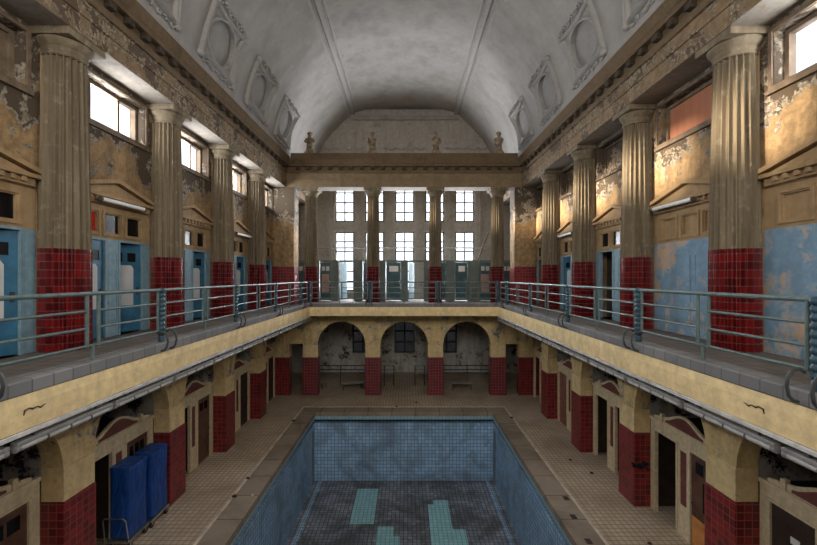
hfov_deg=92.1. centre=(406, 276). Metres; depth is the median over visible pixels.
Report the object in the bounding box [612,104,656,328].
fluted column
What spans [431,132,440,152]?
cherub statue
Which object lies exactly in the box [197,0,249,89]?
ceiling medallion
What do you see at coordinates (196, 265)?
door surround
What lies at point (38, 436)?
lamp
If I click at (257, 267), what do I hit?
fluted column
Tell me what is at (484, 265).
cabin
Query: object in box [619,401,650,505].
pillar
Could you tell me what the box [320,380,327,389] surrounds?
wooden bench
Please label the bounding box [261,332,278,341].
lamp
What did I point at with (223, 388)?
pillar
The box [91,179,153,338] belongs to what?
door surround
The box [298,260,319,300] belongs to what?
cabin
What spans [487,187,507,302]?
fluted column
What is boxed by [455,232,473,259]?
window
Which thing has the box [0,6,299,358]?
wall
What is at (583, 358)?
lamp
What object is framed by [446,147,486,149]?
garland
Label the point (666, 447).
wall
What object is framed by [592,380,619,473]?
screen
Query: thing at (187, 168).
window
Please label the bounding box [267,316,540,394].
wall
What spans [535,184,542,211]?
window
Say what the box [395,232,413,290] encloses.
window
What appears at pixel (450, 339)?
window
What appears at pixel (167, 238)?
fluted column
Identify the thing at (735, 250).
fluted column
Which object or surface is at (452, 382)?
wooden bench
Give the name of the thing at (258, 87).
ceiling medallion
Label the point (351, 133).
wall
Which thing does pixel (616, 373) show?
lamp
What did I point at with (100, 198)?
lamp
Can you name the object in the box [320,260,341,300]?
cabin
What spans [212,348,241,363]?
lamp
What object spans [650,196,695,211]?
lamp
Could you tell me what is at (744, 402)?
paint curl
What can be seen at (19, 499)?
screen
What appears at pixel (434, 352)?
pillar
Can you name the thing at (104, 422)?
wall
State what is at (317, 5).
trim
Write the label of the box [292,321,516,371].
wall
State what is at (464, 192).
window
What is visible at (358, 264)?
cabin
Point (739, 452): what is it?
wall
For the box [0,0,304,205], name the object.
entablature
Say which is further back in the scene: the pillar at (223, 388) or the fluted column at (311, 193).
the fluted column at (311, 193)
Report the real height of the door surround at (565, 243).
3.748 m
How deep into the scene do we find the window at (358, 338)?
25.94 m
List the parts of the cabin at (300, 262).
door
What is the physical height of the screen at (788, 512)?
2.869 m
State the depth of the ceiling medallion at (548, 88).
16.05 m
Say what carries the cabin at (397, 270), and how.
on the floor at (24, 367)
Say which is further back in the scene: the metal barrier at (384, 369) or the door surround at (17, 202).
the metal barrier at (384, 369)
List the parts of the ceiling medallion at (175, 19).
cartouche frame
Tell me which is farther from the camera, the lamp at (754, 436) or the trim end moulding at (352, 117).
the trim end moulding at (352, 117)
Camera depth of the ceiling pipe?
24.36 m
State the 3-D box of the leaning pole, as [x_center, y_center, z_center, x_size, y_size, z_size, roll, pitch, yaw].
[4.668,-1.870,24.100,0.807,1.734,0.086,0,0,-16]
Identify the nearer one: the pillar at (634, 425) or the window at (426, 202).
the pillar at (634, 425)
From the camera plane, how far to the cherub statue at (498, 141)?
20.45 m
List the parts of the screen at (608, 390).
pediment panel, infill panel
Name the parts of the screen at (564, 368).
door, pediment panel, infill panel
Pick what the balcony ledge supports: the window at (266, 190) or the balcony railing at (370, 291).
the balcony railing at (370, 291)
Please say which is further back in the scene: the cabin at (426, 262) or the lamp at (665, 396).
the cabin at (426, 262)
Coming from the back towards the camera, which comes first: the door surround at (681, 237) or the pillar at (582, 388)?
the pillar at (582, 388)
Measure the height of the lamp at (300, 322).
0.184 m
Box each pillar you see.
[40,451,95,544]
[153,401,185,505]
[213,373,234,451]
[250,356,265,418]
[302,344,319,394]
[365,345,380,394]
[427,344,442,394]
[489,344,505,394]
[541,356,556,418]
[571,373,592,451]
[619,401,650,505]
[705,451,759,544]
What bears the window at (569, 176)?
in the wall at (788, 116)
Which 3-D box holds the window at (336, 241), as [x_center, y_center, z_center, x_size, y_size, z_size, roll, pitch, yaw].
[-4.062,-1.020,25.950,1.250,3.890,0.140,0,0,0]
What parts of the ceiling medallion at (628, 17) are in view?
cartouche frame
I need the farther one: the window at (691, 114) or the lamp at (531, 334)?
the lamp at (531, 334)
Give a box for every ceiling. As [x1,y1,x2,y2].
[137,0,664,157]
[374,106,434,108]
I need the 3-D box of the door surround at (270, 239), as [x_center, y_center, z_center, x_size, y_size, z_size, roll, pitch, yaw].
[-7.136,-0.456,19.320,0.559,3.748,2.268,0,0,0]
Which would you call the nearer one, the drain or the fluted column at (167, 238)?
the drain
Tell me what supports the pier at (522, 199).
on the floor at (24, 367)
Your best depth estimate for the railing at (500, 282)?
18.20 m
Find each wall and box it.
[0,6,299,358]
[0,342,249,480]
[0,385,186,501]
[26,326,283,467]
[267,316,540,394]
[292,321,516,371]
[300,109,509,297]
[524,327,770,467]
[536,0,816,357]
[557,342,816,480]
[598,395,816,505]
[607,252,611,315]
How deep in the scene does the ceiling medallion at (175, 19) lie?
10.26 m
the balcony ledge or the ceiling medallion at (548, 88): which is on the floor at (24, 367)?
the balcony ledge
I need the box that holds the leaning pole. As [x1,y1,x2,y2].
[477,233,488,259]
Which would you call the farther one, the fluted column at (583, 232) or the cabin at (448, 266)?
the cabin at (448, 266)
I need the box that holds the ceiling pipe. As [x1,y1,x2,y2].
[298,247,509,248]
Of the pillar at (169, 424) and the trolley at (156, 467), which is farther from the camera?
the pillar at (169, 424)
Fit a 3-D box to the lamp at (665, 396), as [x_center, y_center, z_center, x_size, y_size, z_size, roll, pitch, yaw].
[4.428,2.026,7.090,0.100,0.184,1.530,0,0,0]
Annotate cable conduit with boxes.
[0,316,309,445]
[498,316,816,457]
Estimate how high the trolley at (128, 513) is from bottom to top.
1.859 m
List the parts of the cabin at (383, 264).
door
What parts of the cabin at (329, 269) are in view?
door, push panel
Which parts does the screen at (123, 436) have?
pediment panel, infill panel, pane, door, pane, pane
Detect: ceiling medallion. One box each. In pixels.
[148,0,181,30]
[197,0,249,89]
[244,56,279,125]
[273,96,299,149]
[508,96,533,149]
[527,56,562,125]
[556,0,606,89]
[621,0,653,30]
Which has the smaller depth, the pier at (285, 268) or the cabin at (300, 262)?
the pier at (285, 268)
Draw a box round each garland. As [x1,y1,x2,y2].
[322,147,363,149]
[384,147,424,149]
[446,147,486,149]
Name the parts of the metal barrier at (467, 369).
rail, rail, rail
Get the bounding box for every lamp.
[0,447,9,459]
[10,403,112,453]
[97,196,146,211]
[112,377,173,408]
[172,360,213,381]
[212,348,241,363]
[235,232,251,237]
[240,339,262,351]
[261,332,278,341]
[277,326,291,333]
[291,321,302,328]
[505,321,515,328]
[515,326,528,333]
[527,332,543,341]
[542,339,563,350]
[557,232,571,237]
[562,348,590,363]
[589,360,628,381]
[626,377,684,408]
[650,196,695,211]
[684,403,780,453]
[781,447,816,472]
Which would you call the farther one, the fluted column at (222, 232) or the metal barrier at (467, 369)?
the metal barrier at (467, 369)
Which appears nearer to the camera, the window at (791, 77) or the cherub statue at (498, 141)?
the window at (791, 77)
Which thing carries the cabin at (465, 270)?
on the floor at (24, 367)
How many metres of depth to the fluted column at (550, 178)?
17.36 m
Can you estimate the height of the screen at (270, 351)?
2.869 m
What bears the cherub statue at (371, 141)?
on the trim at (324, 171)
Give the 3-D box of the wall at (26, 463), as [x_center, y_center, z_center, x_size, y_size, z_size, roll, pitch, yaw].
[-8.099,2.835,10.940,2.466,1.990,13.660,0,0,0]
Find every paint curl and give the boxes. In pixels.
[23,403,45,415]
[744,402,764,413]
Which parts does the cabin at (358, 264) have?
door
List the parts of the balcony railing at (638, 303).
beaded post, rail panel, beaded post, rail panel, rail panel, beaded post, rail panel, rail panel, beaded post, handrail, rail panel, rail panel, beaded post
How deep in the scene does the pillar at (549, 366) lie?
17.30 m
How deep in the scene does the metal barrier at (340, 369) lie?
22.58 m
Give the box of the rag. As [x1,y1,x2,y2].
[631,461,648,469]
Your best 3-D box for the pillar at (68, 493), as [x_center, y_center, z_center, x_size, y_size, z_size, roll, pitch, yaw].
[-6.657,4.911,7.770,0.470,2.636,0.770,0,0,0]
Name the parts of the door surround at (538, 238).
transom frame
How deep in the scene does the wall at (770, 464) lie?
7.41 m
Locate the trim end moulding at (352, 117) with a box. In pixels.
[350,115,459,119]
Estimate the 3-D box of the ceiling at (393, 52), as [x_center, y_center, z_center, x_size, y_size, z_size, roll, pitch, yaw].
[-0.132,-8.625,11.430,12.240,5.210,28.860,0,0,0]
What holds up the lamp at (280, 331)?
attached to the cable conduit at (43, 425)
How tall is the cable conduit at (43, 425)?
0.055 m
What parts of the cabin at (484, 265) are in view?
push panel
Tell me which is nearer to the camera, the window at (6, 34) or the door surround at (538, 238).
the window at (6, 34)
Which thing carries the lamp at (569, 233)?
attached to the door surround at (565, 243)
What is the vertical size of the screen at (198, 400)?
2.869 m
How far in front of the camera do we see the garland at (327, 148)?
25.68 m
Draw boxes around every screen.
[0,476,40,544]
[94,413,153,538]
[184,380,213,473]
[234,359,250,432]
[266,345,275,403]
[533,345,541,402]
[557,359,571,430]
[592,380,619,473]
[758,476,816,544]
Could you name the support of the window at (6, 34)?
in the wall at (111, 157)
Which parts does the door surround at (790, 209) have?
transom panel, transom frame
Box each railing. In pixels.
[0,282,305,398]
[301,282,307,302]
[305,281,501,306]
[500,282,505,304]
[501,282,816,408]
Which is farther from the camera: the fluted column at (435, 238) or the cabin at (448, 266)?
the cabin at (448, 266)
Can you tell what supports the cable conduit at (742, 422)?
attached to the fascia
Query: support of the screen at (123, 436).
on the floor at (211, 484)
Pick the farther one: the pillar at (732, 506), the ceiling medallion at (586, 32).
the ceiling medallion at (586, 32)
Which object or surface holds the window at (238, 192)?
in the wall at (111, 157)
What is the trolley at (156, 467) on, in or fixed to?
on the floor at (211, 484)
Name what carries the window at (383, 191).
in the wall at (351, 133)
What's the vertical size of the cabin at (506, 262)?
2.408 m
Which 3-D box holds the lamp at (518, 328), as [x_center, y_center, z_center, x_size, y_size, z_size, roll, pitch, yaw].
[4.428,2.026,15.190,0.100,0.184,1.530,0,0,0]
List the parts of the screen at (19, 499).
pane, door, pane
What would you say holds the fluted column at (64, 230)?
on the floor at (24, 367)
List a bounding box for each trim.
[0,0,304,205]
[286,153,521,190]
[307,0,357,115]
[452,0,498,115]
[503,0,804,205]
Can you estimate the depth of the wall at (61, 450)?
8.04 m
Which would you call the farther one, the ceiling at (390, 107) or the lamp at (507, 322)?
the ceiling at (390, 107)
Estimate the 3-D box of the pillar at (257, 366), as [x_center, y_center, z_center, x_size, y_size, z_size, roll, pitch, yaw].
[-6.657,4.911,17.670,0.470,2.636,0.770,0,0,0]
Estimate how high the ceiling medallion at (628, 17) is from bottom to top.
1.958 m
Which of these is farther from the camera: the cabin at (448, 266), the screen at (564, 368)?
the cabin at (448, 266)
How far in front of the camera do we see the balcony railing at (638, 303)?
5.85 m
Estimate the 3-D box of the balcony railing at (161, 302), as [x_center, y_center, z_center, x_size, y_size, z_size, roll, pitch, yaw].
[-4.665,0.813,9.270,0.314,1.212,16.938,0,0,0]
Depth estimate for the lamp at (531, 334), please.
13.43 m
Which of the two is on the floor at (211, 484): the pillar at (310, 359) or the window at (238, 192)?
the pillar at (310, 359)
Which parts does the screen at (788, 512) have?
door, number plate, pediment panel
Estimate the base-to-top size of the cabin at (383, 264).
2.408 m
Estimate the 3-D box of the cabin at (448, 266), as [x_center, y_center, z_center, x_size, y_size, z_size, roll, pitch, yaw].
[2.173,0.214,23.837,1.330,2.408,1.325,0,0,0]
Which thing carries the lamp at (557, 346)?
attached to the cable conduit at (742, 422)
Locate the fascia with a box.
[0,307,816,450]
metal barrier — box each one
[320,365,364,385]
[381,365,394,385]
[414,365,426,385]
[443,365,488,385]
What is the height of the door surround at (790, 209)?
3.748 m
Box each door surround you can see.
[0,147,41,355]
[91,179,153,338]
[183,205,213,321]
[234,220,250,309]
[266,229,274,303]
[534,229,541,303]
[557,220,572,309]
[592,205,620,321]
[649,179,709,339]
[758,135,816,359]
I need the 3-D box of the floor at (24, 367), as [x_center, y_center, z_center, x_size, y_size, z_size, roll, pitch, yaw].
[-0.132,1.630,11.400,18.400,0.420,28.800,0,0,0]
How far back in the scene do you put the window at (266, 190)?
20.35 m
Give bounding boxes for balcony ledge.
[0,303,816,410]
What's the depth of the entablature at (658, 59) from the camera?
9.90 m
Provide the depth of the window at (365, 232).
25.88 m
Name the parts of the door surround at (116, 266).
pane, push panel, vision pane, transom frame, door, pane, transom frame, transom panel, push panel, door, vision pane, pane, transom frame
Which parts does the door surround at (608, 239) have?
transom frame, pane, transom panel, transom frame, pane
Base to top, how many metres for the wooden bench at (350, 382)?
0.379 m
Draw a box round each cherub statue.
[304,132,314,152]
[368,132,376,152]
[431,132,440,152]
[494,132,503,152]
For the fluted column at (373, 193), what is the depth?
20.72 m
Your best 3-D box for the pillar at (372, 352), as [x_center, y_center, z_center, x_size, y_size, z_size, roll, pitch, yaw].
[-1.782,4.911,20.975,0.820,2.636,0.480,0,0,0]
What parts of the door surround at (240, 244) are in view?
transom frame, push panel, transom panel, pane, door, transom frame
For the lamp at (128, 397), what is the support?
attached to the cable conduit at (43, 425)
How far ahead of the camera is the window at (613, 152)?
13.29 m
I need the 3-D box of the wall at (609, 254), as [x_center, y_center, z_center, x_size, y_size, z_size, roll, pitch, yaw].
[7.808,-0.275,11.400,1.320,3.390,28.800,0,0,0]
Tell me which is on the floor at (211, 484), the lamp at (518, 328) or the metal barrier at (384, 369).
the metal barrier at (384, 369)
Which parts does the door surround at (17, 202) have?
push panel, vision pane, pane, door, transom frame, transom panel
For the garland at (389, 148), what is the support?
attached to the wall at (351, 133)
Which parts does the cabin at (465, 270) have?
door, pane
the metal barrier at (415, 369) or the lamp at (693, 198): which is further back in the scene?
the metal barrier at (415, 369)
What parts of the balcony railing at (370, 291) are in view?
beaded post, rail panel, rail panel, beaded post, rail panel, handrail, rail panel, beaded post, rail panel, rail panel, beaded post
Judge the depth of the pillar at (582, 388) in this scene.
14.00 m
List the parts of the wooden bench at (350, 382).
seat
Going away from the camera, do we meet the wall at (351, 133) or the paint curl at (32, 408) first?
the paint curl at (32, 408)
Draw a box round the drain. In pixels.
[584,538,592,543]
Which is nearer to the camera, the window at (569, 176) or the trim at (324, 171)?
the window at (569, 176)
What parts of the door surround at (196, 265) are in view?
pane, transom frame, transom panel, push panel, door, vision pane, pane, transom frame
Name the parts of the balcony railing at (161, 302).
rail panel, rail panel, handrail, beaded post, rail panel, rail panel, beaded post, rail panel, rail panel, beaded post, rail panel, beaded post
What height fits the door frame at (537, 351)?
2.869 m
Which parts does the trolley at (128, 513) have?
frame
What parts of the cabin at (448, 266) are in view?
door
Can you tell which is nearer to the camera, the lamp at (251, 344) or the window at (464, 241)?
the lamp at (251, 344)
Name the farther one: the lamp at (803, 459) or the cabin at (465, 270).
the cabin at (465, 270)
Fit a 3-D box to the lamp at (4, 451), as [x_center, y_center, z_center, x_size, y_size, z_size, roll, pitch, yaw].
[-4.692,2.026,3.850,0.100,0.184,1.530,0,0,0]
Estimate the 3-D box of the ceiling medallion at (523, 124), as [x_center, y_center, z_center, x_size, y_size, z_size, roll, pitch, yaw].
[5.619,-7.472,19.320,0.781,1.958,2.328,0,0,0]
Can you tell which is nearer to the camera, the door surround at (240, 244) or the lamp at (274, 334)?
the lamp at (274, 334)
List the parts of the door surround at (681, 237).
transom frame, transom panel, transom frame, transom frame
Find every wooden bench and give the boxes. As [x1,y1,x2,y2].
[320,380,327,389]
[341,381,362,390]
[451,381,472,388]
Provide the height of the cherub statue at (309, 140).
1.189 m
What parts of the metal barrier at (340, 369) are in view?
rail, rail, rail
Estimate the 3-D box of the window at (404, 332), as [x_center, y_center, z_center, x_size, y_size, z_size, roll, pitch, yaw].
[-0.132,3.905,25.950,1.350,2.140,0.140,0,0,0]
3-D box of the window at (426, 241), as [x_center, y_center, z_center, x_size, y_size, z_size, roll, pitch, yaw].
[1.838,-1.020,25.950,1.250,3.890,0.140,0,0,0]
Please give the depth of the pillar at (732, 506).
7.49 m
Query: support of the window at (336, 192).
in the wall at (351, 133)
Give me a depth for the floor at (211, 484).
13.67 m
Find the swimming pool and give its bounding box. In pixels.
[193,406,608,544]
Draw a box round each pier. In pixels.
[272,187,298,303]
[510,187,535,303]
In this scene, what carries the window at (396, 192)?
in the wall at (351, 133)
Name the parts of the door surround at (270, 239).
door, transom frame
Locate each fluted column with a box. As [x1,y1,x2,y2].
[29,25,105,352]
[146,104,191,328]
[208,145,239,316]
[246,170,269,308]
[300,187,321,302]
[364,187,381,302]
[426,187,444,302]
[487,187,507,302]
[537,170,560,308]
[567,145,597,316]
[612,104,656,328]
[695,25,769,352]
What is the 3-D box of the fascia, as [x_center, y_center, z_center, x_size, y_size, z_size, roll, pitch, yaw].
[-0.132,1.655,7.985,9.200,0.430,21.970,0,0,0]
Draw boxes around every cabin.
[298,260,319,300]
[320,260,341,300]
[339,260,362,300]
[363,260,386,300]
[386,260,407,300]
[409,260,428,300]
[442,260,454,300]
[455,260,478,300]
[479,260,490,300]
[504,260,509,299]
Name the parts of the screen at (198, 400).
infill panel, pediment panel, pane, door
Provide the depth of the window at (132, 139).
9.83 m
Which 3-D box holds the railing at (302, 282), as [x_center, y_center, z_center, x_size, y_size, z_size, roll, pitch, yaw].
[-4.752,0.735,18.273,0.060,1.030,1.106,0,0,0]
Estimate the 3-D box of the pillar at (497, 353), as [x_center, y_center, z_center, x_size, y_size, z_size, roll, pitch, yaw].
[4.818,4.911,20.975,0.820,2.636,0.480,0,0,0]
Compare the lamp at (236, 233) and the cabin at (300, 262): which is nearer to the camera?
the lamp at (236, 233)
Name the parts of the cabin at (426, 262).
door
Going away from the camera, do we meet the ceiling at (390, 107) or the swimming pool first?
the swimming pool
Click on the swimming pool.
(335, 475)
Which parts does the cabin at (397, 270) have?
pane, door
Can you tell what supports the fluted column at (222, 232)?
on the floor at (24, 367)
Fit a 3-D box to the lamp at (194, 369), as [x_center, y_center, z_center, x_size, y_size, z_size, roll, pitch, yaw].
[-4.692,2.026,8.710,0.100,0.184,1.530,0,0,0]
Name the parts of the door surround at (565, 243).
transom frame, transom panel, pane, door, push panel, transom frame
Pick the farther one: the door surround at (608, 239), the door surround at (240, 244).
the door surround at (240, 244)
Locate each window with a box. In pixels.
[0,10,33,95]
[88,68,149,151]
[181,129,209,181]
[232,162,247,199]
[265,184,272,211]
[335,191,353,221]
[335,232,353,290]
[353,325,364,352]
[365,191,383,221]
[365,232,383,259]
[394,321,414,352]
[395,191,413,221]
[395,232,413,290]
[425,191,443,221]
[425,232,443,259]
[443,324,456,352]
[455,191,473,221]
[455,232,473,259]
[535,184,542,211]
[559,163,573,199]
[595,129,622,181]
[654,68,712,151]
[765,0,816,95]
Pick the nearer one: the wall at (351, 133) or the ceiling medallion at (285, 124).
the ceiling medallion at (285, 124)
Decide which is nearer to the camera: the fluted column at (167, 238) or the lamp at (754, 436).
the lamp at (754, 436)
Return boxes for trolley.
[102,456,148,544]
[134,443,168,527]
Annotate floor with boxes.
[0,299,811,384]
[96,372,691,544]
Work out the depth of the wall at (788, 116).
8.87 m
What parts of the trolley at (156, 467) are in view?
frame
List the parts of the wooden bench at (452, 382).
seat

